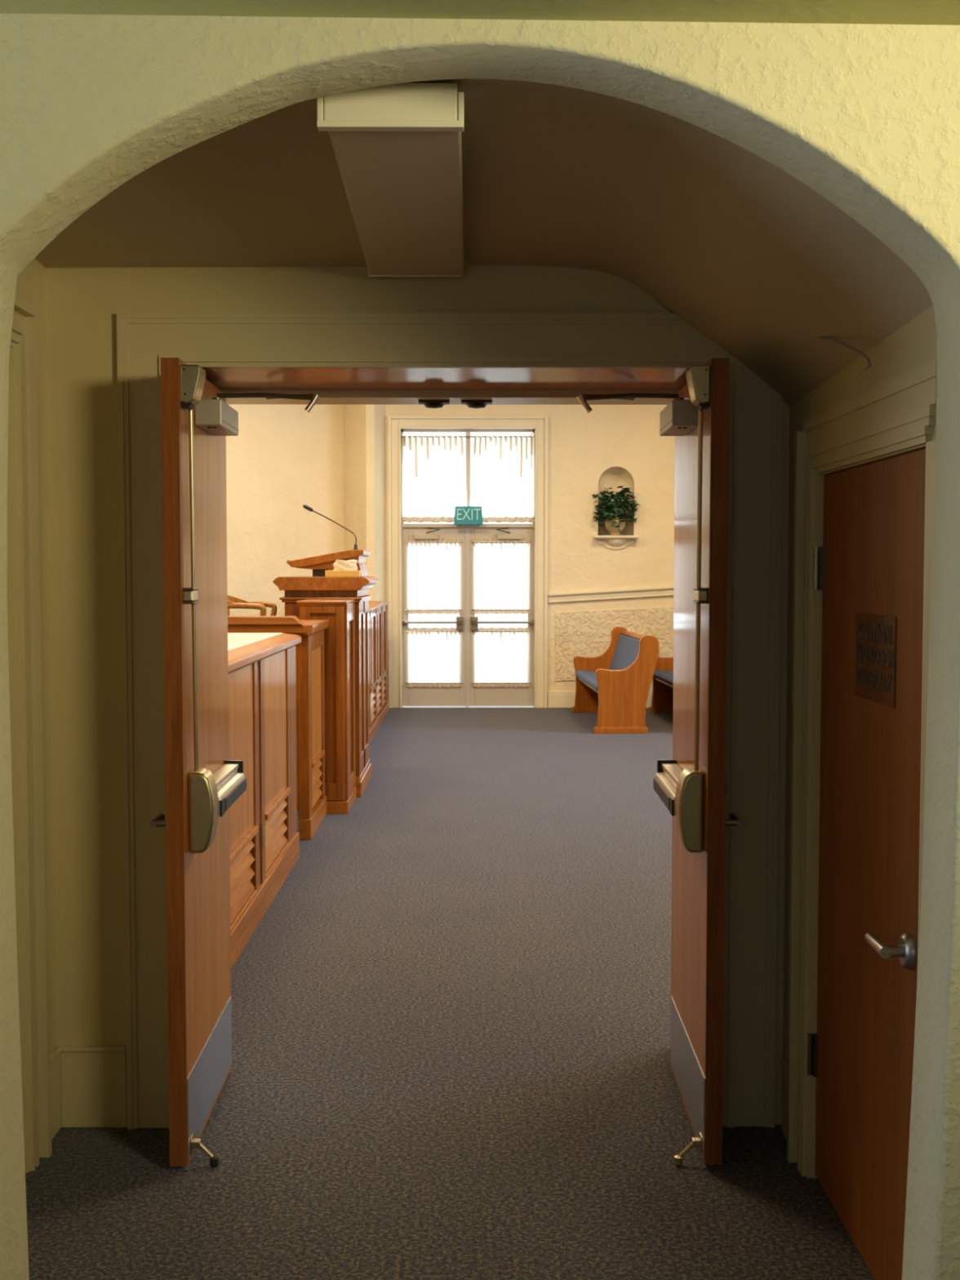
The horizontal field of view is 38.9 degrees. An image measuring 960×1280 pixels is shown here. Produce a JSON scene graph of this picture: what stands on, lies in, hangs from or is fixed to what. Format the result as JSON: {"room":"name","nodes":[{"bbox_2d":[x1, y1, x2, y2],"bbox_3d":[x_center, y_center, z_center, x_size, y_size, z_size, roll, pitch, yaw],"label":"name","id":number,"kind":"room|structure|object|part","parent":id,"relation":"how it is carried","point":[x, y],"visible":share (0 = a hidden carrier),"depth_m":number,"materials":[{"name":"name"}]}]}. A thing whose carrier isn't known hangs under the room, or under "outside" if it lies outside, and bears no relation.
{"room":"house of worship","nodes":[
{"label":"house of worship","id":0,"kind":"room"},
{"bbox_2d":[7,257,57,1097],"bbox_3d":[-1.375,0.061,3.387,0.200,2.900,1.335,0,3,0],"label":"wall","id":1,"kind":"structure","parent":0,"point":[30,283],"depth_m":3.98,"materials":[{"name":"paint"}]},
{"bbox_2d":[9,295,52,1173],"bbox_3d":[-1.254,0.308,3.302,0.040,2.415,1.140,0,3,0],"label":"trim","id":2,"kind":"structure","parent":1,"relation":"attached to","point":[24,340],"depth_m":3.80,"materials":[{"name":"paint"}]},
{"bbox_2d":[226,404,345,616],"bbox_3d":[-3.421,-1.345,15.482,4.700,4.500,0.235,-2,4,-39],"label":"wall","id":3,"kind":"structure","parent":0,"point":[282,459],"depth_m":16.15,"materials":[{"name":"paint"}]},
{"bbox_2d":[344,404,386,600],"bbox_3d":[-1.408,-1.350,16.595,0.500,4.400,0.500,0,3,0],"label":"wall pier","id":4,"kind":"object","parent":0,"point":[365,480],"visible":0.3,"depth_m":16.46,"materials":[{"name":"paint"}]},
{"bbox_2d":[44,265,789,1124],"bbox_3d":[0.574,-0.839,4.354,11.200,4.600,0.665,0,3,0],"label":"wall","id":5,"kind":"structure","parent":0,"point":[82,304],"depth_m":4.04,"materials":[{"name":"paint"}]},
{"bbox_2d":[50,1045,127,1140],"bbox_3d":[-1.173,1.356,4.026,0.210,0.250,0.190,0,3,0],"label":"baseboard","id":6,"kind":"structure","parent":5,"relation":"attached to","point":[88,1083],"depth_m":4.11,"materials":[{"name":"paint"}]},
{"bbox_2d":[149,357,319,1167],"bbox_3d":[-0.713,0.342,4.143,0.458,2.260,0.776,0,3,-1],"label":"door","id":7,"kind":"structure","parent":5,"relation":"in","point":[202,784],"depth_m":3.86,"materials":[{"name":"brown wood"}]},
{"bbox_3d":[-0.908,0.518,3.908,0.058,0.020,0.112,0,3,-1],"label":"lever handle","id":8,"kind":"part","parent":7,"relation":"part of","materials":[{"name":"grey metal"}]},
{"bbox_3d":[-0.804,-0.133,3.819,0.013,1.035,0.043,0,3,-1],"label":"latch rod","id":9,"kind":"part","parent":7,"relation":"part of","materials":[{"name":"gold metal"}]},
{"bbox_3d":[-0.851,0.334,4.136,0.049,2.244,0.761,0,3,-1],"label":"panel","id":10,"kind":"part","parent":7,"relation":"part of","materials":[{"name":"brown wood"}]},
{"bbox_3d":[-0.778,1.444,3.852,0.048,0.046,0.011,0,3,7],"label":"holder arm","id":11,"kind":"part","parent":7,"relation":"part of","materials":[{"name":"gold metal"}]},
{"bbox_3d":[-0.826,1.323,4.182,0.003,0.224,0.745,0,3,-1],"label":"kick plate","id":12,"kind":"part","parent":7,"relation":"part of","materials":[{"name":"silver metal"}]},
{"bbox_3d":[-0.644,-0.734,4.092,0.287,0.019,0.064,0,3,-1],"label":"closer arm","id":13,"kind":"part","parent":7,"relation":"part of","materials":[{"name":"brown metal"}]},
{"bbox_3d":[-0.595,-0.766,4.288,0.020,0.046,0.386,-2,3,-30],"label":"closer arm","id":14,"kind":"part","parent":7,"relation":"part of","materials":[{"name":"brown metal"}]},
{"bbox_2d":[417,400,449,408],"bbox_3d":[-0.155,-0.795,4.595,0.104,0.025,0.071,0,3,0],"label":"latch strike","id":15,"kind":"object","parent":5,"relation":"attached to","point":[428,403],"visible":1,"depth_m":4.57,"materials":[{"name":"black metal"}]},
{"bbox_2d":[201,367,688,404],"bbox_3d":[-0.098,0.303,4.416,1.625,2.313,0.672,0,3,0],"label":"door frame","id":16,"kind":"structure","parent":5,"relation":"attached to","point":[333,385],"depth_m":4.39,"materials":[{"name":"brown wood"}]},
{"bbox_2d":[116,312,782,1128],"bbox_3d":[-0.086,0.258,4.061,1.957,2.439,0.022,0,3,0],"label":"trim","id":17,"kind":"structure","parent":5,"relation":"attached to","point":[203,340],"depth_m":4.04,"materials":[{"name":"paint"}]},
{"bbox_2d":[461,400,492,408],"bbox_3d":[-0.011,-0.795,4.596,0.104,0.025,0.071,0,3,0],"label":"latch strike","id":18,"kind":"object","parent":5,"relation":"attached to","point":[470,403],"visible":1,"depth_m":4.57,"materials":[{"name":"black metal"}]},
{"bbox_2d":[577,358,742,1165],"bbox_3d":[0.522,0.341,4.151,0.458,2.260,0.776,0,3,1],"label":"door","id":19,"kind":"structure","parent":5,"relation":"in","point":[692,786],"depth_m":3.83,"materials":[{"name":"brown wood"}]},
{"bbox_3d":[0.403,-0.766,4.295,0.020,0.046,0.386,2,3,29],"label":"closer arm","id":20,"kind":"part","parent":19,"relation":"part of","materials":[{"name":"brown metal"}]},
{"bbox_3d":[0.453,-0.734,4.098,0.290,0.019,0.018,1,3,11],"label":"closer arm","id":21,"kind":"part","parent":19,"relation":"part of","materials":[{"name":"brown metal"}]},
{"bbox_3d":[0.589,1.444,3.860,0.048,0.046,0.011,0,3,-8],"label":"holder arm","id":22,"kind":"part","parent":19,"relation":"part of","materials":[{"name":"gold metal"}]},
{"bbox_3d":[0.635,1.322,4.191,0.002,0.224,0.745,0,3,1],"label":"kick plate","id":23,"kind":"part","parent":19,"relation":"part of","materials":[{"name":"silver metal"}]},
{"bbox_3d":[0.661,0.333,4.145,0.049,2.244,0.761,0,3,1],"label":"panel","id":24,"kind":"part","parent":19,"relation":"part of","materials":[{"name":"brown wood"}]},
{"bbox_3d":[0.615,-0.134,3.827,0.013,1.035,0.043,0,3,1],"label":"latch rod","id":25,"kind":"part","parent":19,"relation":"part of","materials":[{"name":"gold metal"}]},
{"bbox_3d":[0.719,0.518,3.917,0.058,0.020,0.112,0,3,1],"label":"lever handle","id":26,"kind":"part","parent":19,"relation":"part of","materials":[{"name":"grey metal"}]},
{"bbox_2d":[25,707,874,1279],"bbox_3d":[0.558,1.353,7.190,11.600,0.060,19.420,0,3,0],"label":"floor","id":27,"kind":"structure","parent":0,"point":[451,1011],"depth_m":4.54,"materials":[{"name":"carpet"}]},
{"bbox_2d":[227,632,301,968],"bbox_3d":[-1.713,0.694,6.483,1.350,1.326,3.040,0,3,0],"label":"wooden partition","id":28,"kind":"object","parent":27,"relation":"on","point":[264,837],"visible":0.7,"depth_m":6.68,"materials":[{"name":"brown wood"}]},
{"bbox_3d":[-1.103,0.526,5.802,0.062,0.780,1.310,0,3,0],"label":"panel","id":29,"kind":"part","parent":28,"relation":"part of","materials":[{"name":"brown wood"}]},
{"bbox_2d":[230,840,254,924],"bbox_3d":[-1.091,1.084,5.830,0.046,0.278,1.290,0,3,0],"label":"vent","id":30,"kind":"object","parent":28,"relation":"attached to","point":[242,863],"depth_m":6.15,"materials":[{"name":"brown wood"}]},
{"bbox_3d":[-1.098,1.232,5.838,0.072,0.015,1.310,0,3,0],"label":"rail","id":31,"kind":"part","parent":28,"relation":"part of","materials":[{"name":"brown wood"}]},
{"bbox_3d":[-1.092,0.930,5.822,0.084,0.030,1.310,0,3,0],"label":"rail","id":32,"kind":"part","parent":28,"relation":"part of","materials":[{"name":"brown wood"}]},
{"bbox_2d":[227,633,301,673],"bbox_3d":[-1.713,0.069,6.452,1.350,0.067,3.040,0,3,0],"label":"countertop","id":33,"kind":"structure","parent":28,"relation":"on","point":[238,658],"depth_m":6.57,"materials":[{"name":"brown wood"}]},
{"bbox_3d":[-1.111,0.457,7.180,0.062,0.780,0.850,0,3,0],"label":"panel","id":34,"kind":"part","parent":28,"relation":"part of","materials":[{"name":"brown wood"}]},
{"bbox_2d":[265,800,287,872],"bbox_3d":[-1.099,1.015,7.208,0.046,0.278,0.830,0,3,0],"label":"vent","id":35,"kind":"object","parent":28,"relation":"attached to","point":[276,822],"depth_m":7.22,"materials":[{"name":"brown wood"}]},
{"bbox_3d":[-1.106,1.164,7.216,0.072,0.015,0.850,0,3,0],"label":"rail","id":36,"kind":"part","parent":28,"relation":"part of","materials":[{"name":"brown wood"}]},
{"bbox_3d":[-1.100,0.862,7.201,0.084,0.030,0.850,0,3,0],"label":"rail","id":37,"kind":"part","parent":28,"relation":"part of","materials":[{"name":"brown wood"}]},
{"bbox_2d":[227,616,328,839],"bbox_3d":[-2.171,0.533,8.915,2.262,1.404,0.980,0,3,0],"label":"wooden partition","id":38,"kind":"object","parent":27,"relation":"on","point":[311,799],"visible":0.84,"depth_m":8.53,"materials":[{"name":"brown wood"}]},
{"bbox_2d":[288,619,328,635],"bbox_3d":[-2.171,-0.083,8.904,2.262,0.067,0.940,0,3,0],"label":"countertop","id":39,"kind":"structure","parent":38,"relation":"on","point":[313,626],"depth_m":8.73,"materials":[{"name":"brown wood"}]},
{"bbox_3d":[-1.111,0.411,8.960,0.060,0.715,0.630,0,3,0],"label":"panel","id":40,"kind":"part","parent":38,"relation":"part of","materials":[{"name":"brown wood"}]},
{"bbox_2d":[311,760,322,807],"bbox_3d":[-1.097,0.933,8.986,0.046,0.273,0.610,0,3,0],"label":"vent","id":41,"kind":"object","parent":38,"relation":"attached to","point":[317,766],"depth_m":9.06,"materials":[{"name":"brown wood"}]},
{"bbox_2d":[297,810,298,831],"bbox_3d":[-1.891,1.173,8.271,1.515,0.190,0.483,0,3,0],"label":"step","id":42,"kind":"structure","parent":27,"relation":"on","point":[297,811],"depth_m":8.49,"materials":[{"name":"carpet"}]},
{"bbox_2d":[272,576,380,813],"bbox_3d":[-1.169,0.344,10.296,0.715,1.645,1.775,0,3,0],"label":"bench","id":43,"kind":"object","parent":27,"relation":"on","point":[344,601],"visible":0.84,"depth_m":9.95,"materials":[{"name":"brown wood"}]},
{"bbox_3d":[-1.097,-0.262,9.730,0.330,0.012,0.685,0,3,0],"label":"moulding","id":44,"kind":"part","parent":43,"relation":"part of","materials":[{"name":"brown wood"}]},
{"bbox_3d":[-1.182,-0.331,10.562,0.610,0.018,1.015,0,3,0],"label":"band moulding","id":45,"kind":"part","parent":43,"relation":"part of","materials":[{"name":"brown wood"}]},
{"bbox_3d":[-1.095,-0.277,9.725,0.345,0.018,0.695,0,3,0],"label":"moulding","id":46,"kind":"part","parent":43,"relation":"part of","materials":[{"name":"brown wood"}]},
{"bbox_3d":[-1.181,-0.322,10.565,0.582,0.037,0.990,0,3,0],"label":"band moulding","id":47,"kind":"part","parent":43,"relation":"part of","materials":[{"name":"brown wood"}]},
{"bbox_2d":[285,549,370,576],"bbox_3d":[-1.169,-0.596,10.587,0.583,0.203,0.740,0,3,0],"label":"lectern","id":48,"kind":"object","parent":43,"relation":"on","point":[319,564],"visible":0.73,"depth_m":10.22,"materials":[{"name":"brown wood"}]},
{"bbox_2d":[302,504,358,549],"bbox_3d":[-1.163,-0.876,10.583,0.428,0.354,0.036,0,3,0],"label":"gooseneck microphone","id":49,"kind":"object","parent":48,"relation":"on","point":[306,507],"visible":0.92,"depth_m":10.58,"materials":[{"name":"black plastic"}]},
{"bbox_3d":[-1.093,1.150,9.796,0.348,0.085,0.695,0,3,0],"label":"moulding","id":50,"kind":"part","parent":43,"relation":"part of","materials":[{"name":"brown wood"}]},
{"bbox_2d":[324,559,360,576],"bbox_3d":[-1.018,-0.534,10.110,0.253,0.127,0.130,0,3,0],"label":"tissue box","id":51,"kind":"object","parent":43,"relation":"on","point":[341,567],"visible":0.96,"depth_m":10.08,"materials":[{"name":"brown"}]},
{"bbox_2d":[368,600,389,744],"bbox_3d":[-1.166,0.317,13.766,0.190,1.352,5.280,0,3,0],"label":"panel","id":52,"kind":"object","parent":27,"relation":"on","point":[379,704],"visible":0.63,"depth_m":14.77,"materials":[{"name":"brown wood"}]},
{"bbox_2d":[370,690,375,723],"bbox_3d":[-1.124,0.682,14.010,0.046,0.313,0.750,0,3,0],"label":"vent","id":53,"kind":"object","parent":52,"relation":"attached to","point":[372,692],"depth_m":14.16,"materials":[{"name":"brown wood"}]},
{"bbox_2d":[377,683,381,713],"bbox_3d":[-1.129,0.637,14.909,0.046,0.313,0.750,0,3,0],"label":"vent","id":54,"kind":"object","parent":52,"relation":"attached to","point":[379,685],"depth_m":15.09,"materials":[{"name":"brown wood"}]},
{"bbox_3d":[-1.166,-0.332,13.729,0.190,0.052,5.270,0,3,0],"label":"cap rail","id":55,"kind":"part","parent":52,"relation":"part of","materials":[{"name":"brown wood"}]},
{"bbox_2d":[382,678,385,705],"bbox_3d":[-1.134,0.594,15.758,0.046,0.313,0.650,0,3,0],"label":"vent","id":56,"kind":"object","parent":52,"relation":"attached to","point":[384,679],"depth_m":15.94,"materials":[{"name":"brown wood"}]},
{"bbox_2d":[571,626,659,733],"bbox_3d":[1.483,0.406,15.229,0.673,1.027,2.204,0,3,-2],"label":"pew","id":57,"kind":"object","parent":27,"relation":"on","point":[615,684],"visible":1,"depth_m":14.16,"materials":[{"name":"brown wood"}]},
{"bbox_2d":[575,670,597,690],"bbox_3d":[1.393,0.461,15.229,0.433,0.106,2.040,0,3,-2],"label":"seat cushion","id":58,"kind":"object","parent":57,"relation":"on","point":[588,677],"depth_m":15.47,"materials":[{"name":"grey fabric"}]},
{"bbox_3d":[1.411,0.520,15.232,0.400,0.060,2.050,0,3,-2],"label":"seat","id":59,"kind":"part","parent":57,"relation":"part of","materials":[{"name":"brown wood"}]},
{"bbox_3d":[1.446,0.329,16.284,0.657,0.977,0.065,0,3,-2],"label":"panel","id":60,"kind":"part","parent":57,"relation":"part of","materials":[{"name":"brown wood"}]},
{"bbox_2d":[608,634,639,670],"bbox_3d":[1.660,0.213,15.227,0.162,0.470,2.040,0,3,-2],"label":"cushion","id":61,"kind":"object","parent":57,"relation":"on","point":[624,649],"depth_m":15.63,"materials":[{"name":"grey fabric"}]},
{"bbox_3d":[1.535,0.434,14.173,0.657,0.977,0.065,0,3,-2],"label":"panel","id":62,"kind":"part","parent":57,"relation":"part of","materials":[{"name":"brown wood"}]},
{"bbox_3d":[1.757,-0.045,15.218,0.066,0.040,2.050,0,3,-2],"label":"rail","id":63,"kind":"part","parent":57,"relation":"part of","materials":[{"name":"brown wood"}]},
{"bbox_2d":[648,656,673,712],"bbox_3d":[2.403,0.407,15.215,0.673,1.027,2.204,0,3,-2],"label":"pew","id":64,"kind":"object","parent":27,"relation":"on","point":[662,698],"visible":0.17,"depth_m":16.24,"materials":[{"name":"brown wood"}]},
{"bbox_2d":[653,670,673,685],"bbox_3d":[2.313,0.462,15.214,0.433,0.106,2.040,0,3,-2],"label":"seat cushion","id":65,"kind":"object","parent":64,"relation":"on","point":[666,677],"depth_m":15.73,"materials":[{"name":"grey fabric"}]},
{"bbox_3d":[2.331,0.521,15.218,0.400,0.060,2.050,0,3,-2],"label":"seat","id":66,"kind":"part","parent":64,"relation":"part of","materials":[{"name":"brown wood"}]},
{"bbox_2d":[0,13,959,1279],"bbox_3d":[-0.015,0.074,2.632,5.200,3.050,0.190,0,3,0],"label":"wall","id":67,"kind":"structure","parent":0,"point":[866,117],"depth_m":2.50,"materials":[{"name":"paint"}]},
{"bbox_2d":[0,0,959,25],"bbox_3d":[0.000,-1.149,-0.042,5.200,0.340,5.030,0,3,0],"label":"ceiling","id":68,"kind":"structure","parent":0,"point":[937,12],"depth_m":2.43,"materials":[{"name":"beige paint"}]},
{"bbox_2d":[35,78,933,407],"bbox_3d":[-0.198,-1.046,3.343,2.245,0.785,1.345,0,3,0],"label":"ceiling","id":69,"kind":"structure","parent":0,"point":[729,242],"depth_m":3.33,"materials":[{"name":"beige paint"}]},
{"bbox_2d":[316,83,464,277],"bbox_3d":[-0.185,-1.097,3.355,0.299,0.144,1.190,0,3,0],"label":"beam","id":70,"kind":"structure","parent":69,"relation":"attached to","point":[397,147],"depth_m":3.05,"materials":[{"name":"beige paint"}]},
{"bbox_3d":[-0.182,-1.079,2.776,0.299,0.072,0.030,0,3,0],"label":"frame","id":71,"kind":"part","parent":70,"relation":"part of","materials":[{"name":"beige ceramic"}]},
{"bbox_2d":[817,336,871,370],"bbox_3d":[0.862,-0.718,3.327,0.014,0.176,0.498,0,3,-6],"label":"cable","id":72,"kind":"object","parent":69,"relation":"hanging from","point":[853,348],"visible":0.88,"depth_m":3.19,"materials":[{"name":"beige plastic"}]},
{"bbox_2d":[385,404,675,701],"bbox_3d":[1.970,-1.419,16.972,8.260,4.500,0.420,0,3,0],"label":"wall","id":73,"kind":"structure","parent":0,"point":[606,446],"depth_m":16.75,"materials":[{"name":"paint"}]},
{"bbox_2d":[402,527,465,706],"bbox_3d":[-0.570,-0.283,16.808,0.784,2.222,0.212,0,3,0],"label":"door","id":74,"kind":"structure","parent":73,"relation":"in","point":[415,695],"depth_m":16.88,"materials":[{"name":"beige paint"}]},
{"bbox_3d":[-0.580,-1.349,16.712,0.060,0.083,0.222,-3,4,-45],"label":"closer arm","id":75,"kind":"part","parent":74,"relation":"part of","materials":[{"name":"brown metal"}]},
{"bbox_2d":[404,538,462,613],"bbox_3d":[-0.571,-0.786,16.824,0.713,0.932,0.026,0,3,0],"label":"curtain","id":76,"kind":"object","parent":74,"relation":"attached to","point":[433,567],"visible":1,"depth_m":16.82,"materials":[{"name":"white fabric"}]},
{"bbox_3d":[-0.571,-0.372,16.844,0.713,0.014,0.014,0,3,0],"label":"rod","id":77,"kind":"part","parent":76,"relation":"part of","materials":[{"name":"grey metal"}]},
{"bbox_3d":[-0.571,-1.201,16.803,0.701,0.014,0.014,0,3,0],"label":"rod","id":78,"kind":"part","parent":76,"relation":"part of","materials":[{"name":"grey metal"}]},
{"bbox_2d":[405,627,462,687],"bbox_3d":[-0.571,0.218,16.874,0.713,0.742,0.026,0,3,0],"label":"curtain","id":79,"kind":"object","parent":74,"relation":"attached to","point":[433,655],"visible":1,"depth_m":16.88,"materials":[{"name":"white fabric"}]},
{"bbox_3d":[-0.571,-0.102,16.858,0.701,0.014,0.014,0,3,0],"label":"rod","id":80,"kind":"part","parent":79,"relation":"part of","materials":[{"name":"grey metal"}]},
{"bbox_3d":[-0.571,0.537,16.890,0.713,0.014,0.014,0,3,0],"label":"rod","id":81,"kind":"part","parent":79,"relation":"part of","materials":[{"name":"grey metal"}]},
{"bbox_2d":[465,527,468,706],"bbox_3d":[-0.159,-0.279,16.894,0.037,2.229,0.065,0,3,0],"label":"trim","id":82,"kind":"structure","parent":73,"relation":"attached to","point":[466,528],"depth_m":16.86,"materials":[{"name":"beige paint"}]},
{"bbox_2d":[387,415,547,707],"bbox_3d":[-0.148,-0.957,16.815,1.961,3.592,0.195,0,3,0],"label":"trim","id":83,"kind":"structure","parent":73,"relation":"attached to","point":[395,423],"depth_m":16.71,"materials":[{"name":"beige wood"}]},
{"bbox_2d":[400,429,534,527],"bbox_3d":[-0.148,-1.995,16.806,1.649,1.206,0.110,0,3,0],"label":"window","id":84,"kind":"structure","parent":73,"relation":"in","point":[468,432],"depth_m":16.77,"materials":[{"name":"beige paint"}]},
{"bbox_2d":[401,432,468,522],"bbox_3d":[-0.555,-1.998,16.738,0.821,1.102,0.096,0,3,0],"label":"curtain","id":85,"kind":"object","parent":84,"relation":"attached to","point":[433,471],"visible":1,"depth_m":16.74,"materials":[{"name":"white fabric"}]},
{"bbox_3d":[-0.555,-2.498,16.713,0.821,0.014,0.014,0,3,0],"label":"rod","id":86,"kind":"part","parent":85,"relation":"part of","materials":[{"name":"grey metal"}]},
{"bbox_2d":[453,506,483,524],"bbox_3d":[-0.142,-1.528,16.711,0.357,0.220,0.122,0,3,0],"label":"exit sign","id":87,"kind":"object","parent":84,"relation":"attached to","point":[464,515],"visible":1,"depth_m":16.66,"materials":[{"name":"teal plastic"}]},
{"bbox_2d":[468,432,534,522],"bbox_3d":[0.267,-1.999,16.742,0.808,1.102,0.095,0,3,0],"label":"curtain","id":88,"kind":"object","parent":84,"relation":"attached to","point":[502,469],"visible":1,"depth_m":16.75,"materials":[{"name":"white fabric"}]},
{"bbox_3d":[0.267,-2.498,16.718,0.808,0.014,0.014,0,3,0],"label":"rod","id":89,"kind":"part","parent":88,"relation":"part of","materials":[{"name":"grey metal"}]},
{"bbox_2d":[468,527,533,706],"bbox_3d":[0.265,-0.283,16.812,0.808,2.222,0.212,0,3,0],"label":"door","id":90,"kind":"structure","parent":73,"relation":"in","point":[481,695],"depth_m":16.88,"materials":[{"name":"beige paint"}]},
{"bbox_2d":[471,538,530,613],"bbox_3d":[0.261,-0.786,16.829,0.741,0.932,0.027,0,3,0],"label":"curtain","id":91,"kind":"object","parent":90,"relation":"attached to","point":[501,568],"visible":1,"depth_m":16.83,"materials":[{"name":"white fabric"}]},
{"bbox_3d":[0.261,-0.372,16.849,0.741,0.014,0.014,0,3,0],"label":"rod","id":92,"kind":"part","parent":91,"relation":"part of","materials":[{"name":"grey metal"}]},
{"bbox_3d":[0.261,-1.201,16.808,0.729,0.014,0.014,0,3,0],"label":"rod","id":93,"kind":"part","parent":91,"relation":"part of","materials":[{"name":"grey metal"}]},
{"bbox_2d":[471,627,530,687],"bbox_3d":[0.261,0.217,16.879,0.741,0.742,0.027,0,3,0],"label":"curtain","id":94,"kind":"object","parent":90,"relation":"attached to","point":[500,656],"visible":1,"depth_m":16.88,"materials":[{"name":"white fabric"}]},
{"bbox_3d":[0.261,0.537,16.895,0.741,0.014,0.014,0,3,0],"label":"rod","id":95,"kind":"part","parent":94,"relation":"part of","materials":[{"name":"grey metal"}]},
{"bbox_3d":[0.261,-0.102,16.863,0.729,0.014,0.014,0,3,0],"label":"rod","id":96,"kind":"part","parent":94,"relation":"part of","materials":[{"name":"grey metal"}]},
{"bbox_3d":[0.287,-1.349,16.717,0.060,0.083,0.222,3,4,44],"label":"closer arm","id":97,"kind":"part","parent":90,"relation":"part of","materials":[{"name":"brown metal"}]},
{"bbox_2d":[547,691,652,707],"bbox_3d":[3.371,0.736,16.863,5.060,0.205,0.030,0,3,0],"label":"baseboard","id":98,"kind":"structure","parent":73,"relation":"attached to","point":[555,699],"depth_m":16.84,"materials":[{"name":"beige wood"}]},
{"bbox_2d":[547,586,674,602],"bbox_3d":[3.371,-0.667,16.780,5.060,0.415,0.055,0,3,0],"label":"trim","id":99,"kind":"structure","parent":73,"relation":"attached to","point":[655,591],"depth_m":16.78,"materials":[{"name":"beige wood"}]},
{"bbox_2d":[555,607,673,680],"bbox_3d":[3.416,-0.037,16.834,4.970,1.094,0.012,0,3,0],"label":"wainscoting","id":100,"kind":"structure","parent":73,"relation":"attached to","point":[578,633],"depth_m":16.81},
{"bbox_2d":[591,485,639,535],"bbox_3d":[1.672,-1.591,16.680,0.553,0.612,0.418,1,3,27],"label":"ivy","id":101,"kind":"object","parent":73,"relation":"in","point":[614,516],"visible":1,"depth_m":16.66,"materials":[{"name":"green plant"}]},
{"bbox_2d":[593,535,638,550],"bbox_3d":[1.672,-1.194,16.700,0.540,0.174,0.138,0,3,0],"label":"wall shelf","id":102,"kind":"object","parent":73,"relation":"attached to","point":[612,542],"visible":1,"depth_m":16.71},
{"bbox_2d":[604,516,625,535],"bbox_3d":[1.666,-1.402,16.781,0.258,0.225,0.258,-2,3,-32],"label":"pot","id":103,"kind":"object","parent":102,"relation":"on","point":[610,522],"depth_m":16.68,"materials":[{"name":"beige ceramic"}]},
{"bbox_3d":[1.671,-1.175,16.761,0.457,0.128,0.017,0,3,0],"label":"plate","id":104,"kind":"part","parent":102,"relation":"part of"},
{"bbox_2d":[782,305,936,1177],"bbox_3d":[1.022,0.060,3.401,0.200,2.900,1.335,0,3,0],"label":"wall","id":105,"kind":"structure","parent":0,"point":[924,323],"depth_m":3.77,"materials":[{"name":"paint"}]},
{"bbox_2d":[780,1061,787,1139],"bbox_3d":[0.910,1.375,3.994,0.018,0.215,0.190,0,3,0],"label":"baseboard","id":106,"kind":"structure","parent":105,"relation":"attached to","point":[784,1064],"depth_m":4.04,"materials":[{"name":"paint"}]},
{"bbox_2d":[786,328,937,1177],"bbox_3d":[0.903,0.431,3.299,0.040,2.170,1.095,0,3,0],"label":"trim","id":107,"kind":"structure","parent":105,"relation":"attached to","point":[888,407],"depth_m":3.70,"materials":[{"name":"paint"}]},
{"bbox_2d":[807,448,925,1279],"bbox_3d":[0.916,0.542,3.283,0.118,1.929,0.902,0,3,0],"label":"door","id":108,"kind":"structure","parent":105,"relation":"in","point":[870,559],"depth_m":3.24,"materials":[{"name":"brown wood"}]},
{"bbox_2d":[854,612,896,707],"bbox_3d":[0.929,0.043,3.202,0.004,0.205,0.320,0,3,0],"label":"door sign","id":109,"kind":"object","parent":108,"relation":"attached to","point":[875,646],"visible":1,"depth_m":3.18,"materials":[{"name":"brown"}]},
{"bbox_3d":[0.886,0.669,2.989,0.056,0.027,0.129,0,3,0],"label":"lever handle","id":110,"kind":"part","parent":108,"relation":"part of","materials":[{"name":"silver metal"}]},
{"bbox_3d":[-3.212,0.805,10.635,3.300,0.690,7.200,0,3,0],"label":"floor","id":111,"kind":"structure","parent":0,"visible":0},
{"bbox_2d":[227,595,276,616],"bbox_3d":[-1.861,0.047,10.054,0.645,0.888,0.631,0,3,0],"label":"chair","id":112,"kind":"object","parent":111,"relation":"on","point":[233,602],"visible":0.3,"depth_m":9.77,"materials":[{"name":"brown wood"}]},
{"bbox_3d":[-1.955,-0.330,10.035,0.456,0.133,0.631,0,3,0],"label":"crest rail","id":113,"kind":"part","parent":112,"relation":"part of","materials":[{"name":"brown wood"}]},
{"label":"outside","id":114,"kind":"structure","parent":0,"visible":0},
{"bbox_2d":[402,648,533,707],"bbox_3d":[0.861,0.558,23.673,26.000,0.080,12.780,0,3,0],"label":"floor","id":115,"kind":"structure","parent":114,"point":[465,649],"depth_m":17.29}
]}

